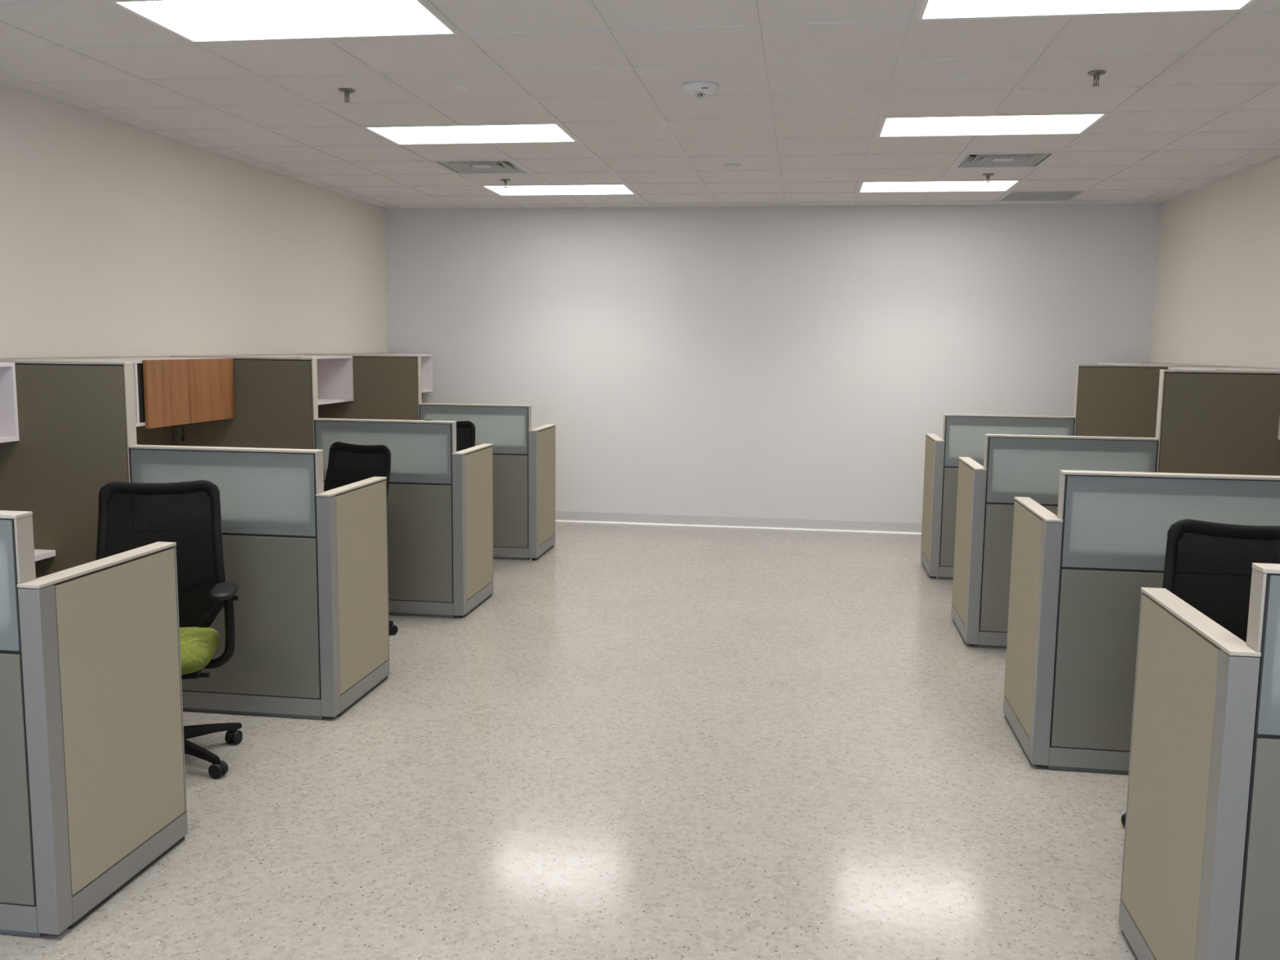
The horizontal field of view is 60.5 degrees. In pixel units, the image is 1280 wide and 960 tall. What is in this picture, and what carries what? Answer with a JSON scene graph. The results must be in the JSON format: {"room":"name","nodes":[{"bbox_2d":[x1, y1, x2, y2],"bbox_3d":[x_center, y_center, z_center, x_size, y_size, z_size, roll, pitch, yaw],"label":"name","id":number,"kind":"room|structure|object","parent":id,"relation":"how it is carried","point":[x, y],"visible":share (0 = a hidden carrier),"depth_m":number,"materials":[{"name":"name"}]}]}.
{"room":"open-plan office","nodes":[
{"label":"open-plan office","id":0,"kind":"room"},
{"bbox_2d":[0,84,387,358],"bbox_3d":[-3.492,-0.372,4.439,0.120,3.010,12.975,2,7,8],"label":"wall","id":1,"kind":"structure","parent":0,"point":[117,239],"depth_m":6.97,"materials":[{"name":"beige paint"}]},
{"bbox_2d":[0,80,1279,209],"bbox_3d":[0.087,-1.742,3.735,7.084,0.010,12.975,2,7,8],"label":"trim","id":2,"kind":"structure","parent":1,"relation":"attached to","point":[1,82],"depth_m":9.21,"materials":[{"name":"white"}]},
{"bbox_2d":[0,352,394,445],"bbox_3d":[-3.152,0.117,6.203,0.062,1.613,9.515,2,7,8],"label":"wall partition","id":3,"kind":"structure","parent":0,"point":[163,436],"depth_m":6.83,"materials":[{"name":"black"}]},
{"bbox_2d":[0,362,19,443],"bbox_3d":[-3.185,-0.249,4.179,0.433,0.375,1.816,2,7,8],"label":"bin","id":4,"kind":"object","parent":3,"relation":"attached to","point":[9,425],"visible":1,"depth_m":5.03,"materials":[{"name":"white metal"}]},
{"bbox_2d":[34,549,55,561],"bbox_3d":[-3.131,0.570,4.270,0.566,0.291,1.816,2,7,8],"label":"desk","id":5,"kind":"object","parent":3,"relation":"attached to","point":[39,554],"visible":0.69,"depth_m":5.04,"materials":[{"name":"white laminate"}]},
{"bbox_2d":[31,357,235,428],"bbox_3d":[-2.905,-0.475,6.045,0.433,0.375,1.848,2,7,8],"label":"overhead cabinet","id":6,"kind":"object","parent":3,"relation":"attached to","point":[169,391],"visible":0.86,"depth_m":6.33,"materials":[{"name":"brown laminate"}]},
{"bbox_2d":[181,424,185,441],"bbox_3d":[-2.775,-0.305,6.664,0.020,0.142,0.020,2,7,8],"label":"power cord","id":7,"kind":"object","parent":6,"relation":"hanging from","point":[183,436],"visible":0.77,"depth_m":6.66,"materials":[{"name":"black plastic"}]},
{"bbox_2d":[229,355,353,404],"bbox_3d":[-2.623,-0.703,7.921,0.433,0.375,1.835,2,7,8],"label":"bin","id":8,"kind":"object","parent":3,"relation":"attached to","point":[335,373],"visible":0.26,"depth_m":8.79,"materials":[{"name":"white metal"}]},
{"bbox_2d":[356,353,432,392],"bbox_3d":[-2.342,-0.930,9.793,0.433,0.375,1.839,2,7,8],"label":"bin","id":9,"kind":"object","parent":3,"relation":"attached to","point":[426,359],"visible":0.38,"depth_m":10.65,"materials":[{"name":"white metal"}]},
{"bbox_2d":[0,521,1137,959],"bbox_3d":[0.053,1.276,4.106,7.324,0.100,13.215,2,7,8],"label":"floor","id":10,"kind":"structure","parent":0,"point":[646,742],"depth_m":4.24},
{"bbox_2d":[0,510,187,937],"bbox_3d":[-2.554,0.454,3.518,1.915,1.613,0.674,2,7,8],"label":"wall","id":11,"kind":"structure","parent":10,"relation":"on","point":[93,783],"depth_m":3.23,"materials":[{"name":"beige fabric"}]},
{"bbox_2d":[95,480,242,778],"bbox_3d":[-1.982,0.591,4.458,0.664,1.127,0.691,-1,7,-14],"label":"chair","id":12,"kind":"object","parent":10,"relation":"on","point":[198,645],"visible":0.53,"depth_m":4.62,"materials":[{"name":"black fabric"}]},
{"bbox_2d":[217,763,226,770],"bbox_3d":[-1.671,1.135,4.349,0.066,0.024,0.014,3,7,15],"label":"hood","id":13,"kind":"object","parent":12,"relation":"attached to","point":[221,766],"depth_m":4.34,"materials":[{"name":"black plastic"}]},
{"bbox_2d":[227,730,235,739],"bbox_3d":[-1.742,1.090,4.708,0.014,0.024,0.066,2,7,10],"label":"hood","id":14,"kind":"object","parent":12,"relation":"attached to","point":[231,734],"depth_m":4.68,"materials":[{"name":"black plastic"}]},
{"bbox_2d":[0,360,389,719],"bbox_3d":[-2.276,0.229,5.369,1.915,1.613,0.674,2,7,8],"label":"office cubicle","id":15,"kind":"structure","parent":10,"relation":"on","point":[308,564],"depth_m":5.01,"materials":[{"name":"grey fabric"}]},
{"bbox_2d":[169,355,493,617],"bbox_3d":[-1.993,0.001,7.251,1.915,1.613,0.674,2,7,8],"label":"wall","id":16,"kind":"structure","parent":10,"relation":"on","point":[440,508],"depth_m":6.88,"materials":[{"name":"grey fabric"}]},
{"bbox_2d":[324,441,398,635],"bbox_3d":[-1.772,0.371,6.265,0.686,1.127,0.667,4,8,28],"label":"chair","id":17,"kind":"object","parent":10,"relation":"on","point":[383,452],"visible":0.23,"depth_m":6.45,"materials":[{"name":"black fabric"}]},
{"bbox_2d":[304,354,555,559],"bbox_3d":[-1.712,-0.226,9.121,1.915,1.613,0.674,2,7,8],"label":"wall","id":18,"kind":"structure","parent":10,"relation":"on","point":[386,387],"depth_m":8.74,"materials":[{"name":"grey fabric"}]},
{"bbox_2d":[423,419,475,451],"bbox_3d":[-1.567,0.127,8.272,0.706,1.127,0.656,3,7,16],"label":"chair","id":19,"kind":"object","parent":10,"relation":"on","point":[470,426],"visible":0.06,"depth_m":8.38,"materials":[{"name":"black fabric"}]},
{"bbox_2d":[920,364,1229,579],"bbox_3d":[3.215,-0.071,8.318,1.994,1.613,0.674,2,7,8],"label":"cubicle partition","id":20,"kind":"structure","parent":10,"relation":"on","point":[1110,400],"depth_m":8.00,"materials":[{"name":"grey fabric"}]},
{"bbox_2d":[951,369,1279,648],"bbox_3d":[2.933,0.156,6.443,1.994,1.613,0.674,2,7,8],"label":"cubicle partition","id":21,"kind":"structure","parent":10,"relation":"on","point":[1224,422],"depth_m":6.13,"materials":[{"name":"grey fabric"}]},
{"bbox_2d":[1003,470,1279,773],"bbox_3d":[2.658,0.379,4.611,1.994,1.613,0.674,2,7,8],"label":"cubicle partition","id":22,"kind":"structure","parent":10,"relation":"on","point":[1078,575],"depth_m":4.42,"materials":[{"name":"grey fabric"}]},
{"bbox_2d":[1118,563,1279,959],"bbox_3d":[2.372,0.610,2.706,1.994,1.613,0.674,2,7,8],"label":"cubicle partition","id":23,"kind":"structure","parent":10,"relation":"on","point":[1201,870],"depth_m":2.63,"materials":[{"name":"beige fabric"}]},
{"bbox_2d":[1120,519,1279,826],"bbox_3d":[2.012,0.735,3.655,0.675,1.127,0.683,3,7,20],"label":"chair","id":24,"kind":"object","parent":10,"relation":"on","point":[1175,532],"visible":0.16,"depth_m":3.85,"materials":[{"name":"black fabric"}]},
{"bbox_2d":[1142,362,1279,369],"bbox_3d":[3.779,0.326,5.142,0.062,1.613,9.605,2,7,8],"label":"wall partition","id":25,"kind":"structure","parent":10,"relation":"on","point":[1268,368],"depth_m":8.15,"materials":[{"name":"black"}]},
{"bbox_2d":[1097,362,1183,367],"bbox_3d":[4.091,-0.732,8.779,0.433,0.375,1.859,2,7,8],"label":"bin","id":26,"kind":"object","parent":25,"relation":"attached to","point":[1097,362],"visible":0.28,"depth_m":9.04,"materials":[{"name":"white laminate"}]},
{"bbox_2d":[1168,366,1279,373],"bbox_3d":[3.808,-0.504,6.895,0.433,0.375,1.841,2,7,8],"label":"bin","id":27,"kind":"object","parent":25,"relation":"attached to","point":[1169,367],"visible":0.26,"depth_m":7.23,"materials":[{"name":"white laminate"}]},
{"bbox_2d":[1277,415,1279,439],"bbox_3d":[3.529,-0.279,5.041,0.433,0.375,1.797,2,7,8],"label":"bin","id":28,"kind":"object","parent":25,"relation":"attached to","point":[1278,436],"visible":1,"depth_m":5.96,"materials":[{"name":"white laminate"}]},
{"bbox_2d":[0,0,1279,209],"bbox_3d":[0.088,-1.839,3.723,7.324,0.203,13.215,2,7,8],"label":"ceiling","id":29,"kind":"structure","parent":0,"point":[804,95],"depth_m":5.59,"materials":[{"name":"tile"}]},
{"bbox_2d":[109,0,458,43],"bbox_3d":[-1.384,-1.879,4.360,1.195,0.091,0.586,2,7,8],"label":"ceiling light","id":30,"kind":"object","parent":29,"relation":"attached to","point":[194,21],"visible":0.87,"depth_m":4.38,"materials":[{"name":"white plastic"}]},
{"bbox_2d":[338,88,355,102],"bbox_3d":[-1.496,-1.959,5.609,0.080,0.060,0.080,2,7,8],"label":"sprinkler","id":31,"kind":"object","parent":29,"relation":"attached to","point":[347,91],"visible":1,"depth_m":5.60,"materials":[{"name":"silver metal"}]},
{"bbox_2d":[452,84,468,91],"bbox_3d":[-0.903,-1.966,5.519,0.080,0.019,0.080,2,7,8],"label":"cover plate","id":32,"kind":"object","parent":29,"relation":"attached to","point":[460,88],"visible":1,"depth_m":5.50,"materials":[{"name":"white plastic"}]},
{"bbox_2d":[363,124,577,145],"bbox_3d":[-1.024,-2.170,6.754,1.195,0.091,0.586,2,7,8],"label":"ceiling light","id":33,"kind":"object","parent":29,"relation":"attached to","point":[525,133],"visible":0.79,"depth_m":6.77,"materials":[{"name":"white plastic"}]},
{"bbox_2d":[431,160,530,173],"bbox_3d":[-1.146,-2.323,7.995,0.586,0.092,0.586,2,7,8],"label":"ceiling vent","id":34,"kind":"object","parent":29,"relation":"in","point":[500,166],"visible":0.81,"depth_m":8.10,"materials":[{"name":"grey metal"}]},
{"bbox_2d":[500,178,510,187],"bbox_3d":[-1.055,-2.324,8.613,0.080,0.060,0.080,2,7,8],"label":"sprinkler","id":35,"kind":"object","parent":29,"relation":"attached to","point":[504,180],"visible":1,"depth_m":8.60,"materials":[{"name":"silver metal"}]},
{"bbox_2d":[481,184,635,195],"bbox_3d":[-0.665,-2.460,9.148,1.195,0.091,0.586,2,7,8],"label":"ceiling light","id":36,"kind":"object","parent":29,"relation":"attached to","point":[604,189],"visible":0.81,"depth_m":9.18,"materials":[{"name":"white plastic"}]},
{"bbox_2d":[576,177,586,181],"bbox_3d":[-0.454,-2.329,8.512,0.080,0.019,0.080,2,7,8],"label":"cover plate","id":37,"kind":"object","parent":29,"relation":"attached to","point":[578,179],"visible":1,"depth_m":8.49,"materials":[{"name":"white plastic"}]},
{"bbox_2d":[681,80,719,98],"bbox_3d":[0.298,-1.919,5.426,0.184,0.063,0.184,2,7,8],"label":"smoke detector","id":38,"kind":"object","parent":29,"relation":"attached to","point":[699,89],"visible":1,"depth_m":5.37,"materials":[{"name":"grey plastic"}]},
{"bbox_2d":[724,163,741,169],"bbox_3d":[0.656,-2.218,7.780,0.126,0.036,0.126,2,7,8],"label":"detector","id":39,"kind":"object","parent":29,"relation":"attached to","point":[731,166],"visible":1,"depth_m":7.75,"materials":[{"name":"grey plastic"}]},
{"bbox_2d":[897,173,909,177],"bbox_3d":[1.958,-2.258,8.158,0.080,0.019,0.080,2,7,8],"label":"cover plate","id":40,"kind":"object","parent":29,"relation":"attached to","point":[903,175],"visible":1,"depth_m":8.13,"materials":[{"name":"white plastic"}]},
{"bbox_2d":[857,180,1021,192],"bbox_3d":[2.350,-2.371,8.706,1.195,0.091,0.586,2,7,8],"label":"ceiling light","id":41,"kind":"object","parent":29,"relation":"attached to","point":[927,186],"visible":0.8,"depth_m":8.74,"materials":[{"name":"white plastic"}]},
{"bbox_2d":[951,73,969,79],"bbox_3d":[1.508,-1.895,5.165,0.080,0.019,0.080,2,7,8],"label":"cover plate","id":42,"kind":"object","parent":29,"relation":"attached to","point":[957,76],"visible":1,"depth_m":5.15,"materials":[{"name":"white plastic"}]},
{"bbox_2d":[982,173,993,182],"bbox_3d":[2.562,-2.217,8.082,0.080,0.060,0.080,2,7,8],"label":"sprinkler","id":43,"kind":"object","parent":29,"relation":"attached to","point":[988,175],"visible":1,"depth_m":8.07,"materials":[{"name":"silver metal"}]},
{"bbox_2d":[876,113,1108,137],"bbox_3d":[1.990,-2.081,6.312,1.195,0.091,0.586,2,7,8],"label":"ceiling light","id":44,"kind":"object","parent":29,"relation":"attached to","point":[1057,124],"visible":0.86,"depth_m":6.33,"materials":[{"name":"white plastic"}]},
{"bbox_2d":[953,152,1057,168],"bbox_3d":[2.471,-2.217,7.465,0.586,0.092,0.586,2,7,8],"label":"ceiling vent","id":45,"kind":"object","parent":29,"relation":"in","point":[980,160],"visible":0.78,"depth_m":7.58,"materials":[{"name":"grey metal"}]},
{"bbox_2d":[999,191,1084,200],"bbox_3d":[3.344,-2.390,9.176,0.586,0.035,0.586,2,7,8],"label":"ceiling vent","id":46,"kind":"object","parent":29,"relation":"in","point":[1051,195],"visible":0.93,"depth_m":9.18,"materials":[{"name":"silver metal"}]},
{"bbox_2d":[916,0,1256,20],"bbox_3d":[1.631,-1.791,3.918,1.195,0.091,0.586,2,7,8],"label":"ceiling light","id":47,"kind":"object","parent":29,"relation":"attached to","point":[931,10],"visible":0.85,"depth_m":4.12,"materials":[{"name":"white plastic"}]},
{"bbox_2d":[1087,70,1106,86],"bbox_3d":[2.111,-1.853,5.080,0.080,0.060,0.080,2,7,8],"label":"sprinkler","id":48,"kind":"object","parent":29,"relation":"attached to","point":[1095,74],"visible":1,"depth_m":5.07,"materials":[{"name":"silver metal"}]},
{"bbox_2d":[386,204,1159,523],"bbox_3d":[1.036,-1.047,10.345,7.324,3.010,0.120,2,7,8],"label":"wall","id":49,"kind":"structure","parent":0,"point":[775,362],"depth_m":10.26,"materials":[{"name":"white paint"}]},
{"bbox_2d":[555,510,921,533],"bbox_3d":[1.009,0.405,10.454,7.084,0.102,0.020,2,7,8],"label":"baseboard","id":50,"kind":"structure","parent":49,"relation":"attached to","point":[560,516],"depth_m":10.47,"materials":[{"name":"grey plastic"}]},
{"bbox_2d":[1150,156,1279,368],"bbox_3d":[3.633,-0.163,3.394,0.120,3.010,12.975,2,7,8],"label":"wall","id":51,"kind":"structure","parent":0,"point":[1216,302],"depth_m":8.13,"materials":[{"name":"beige paint"}]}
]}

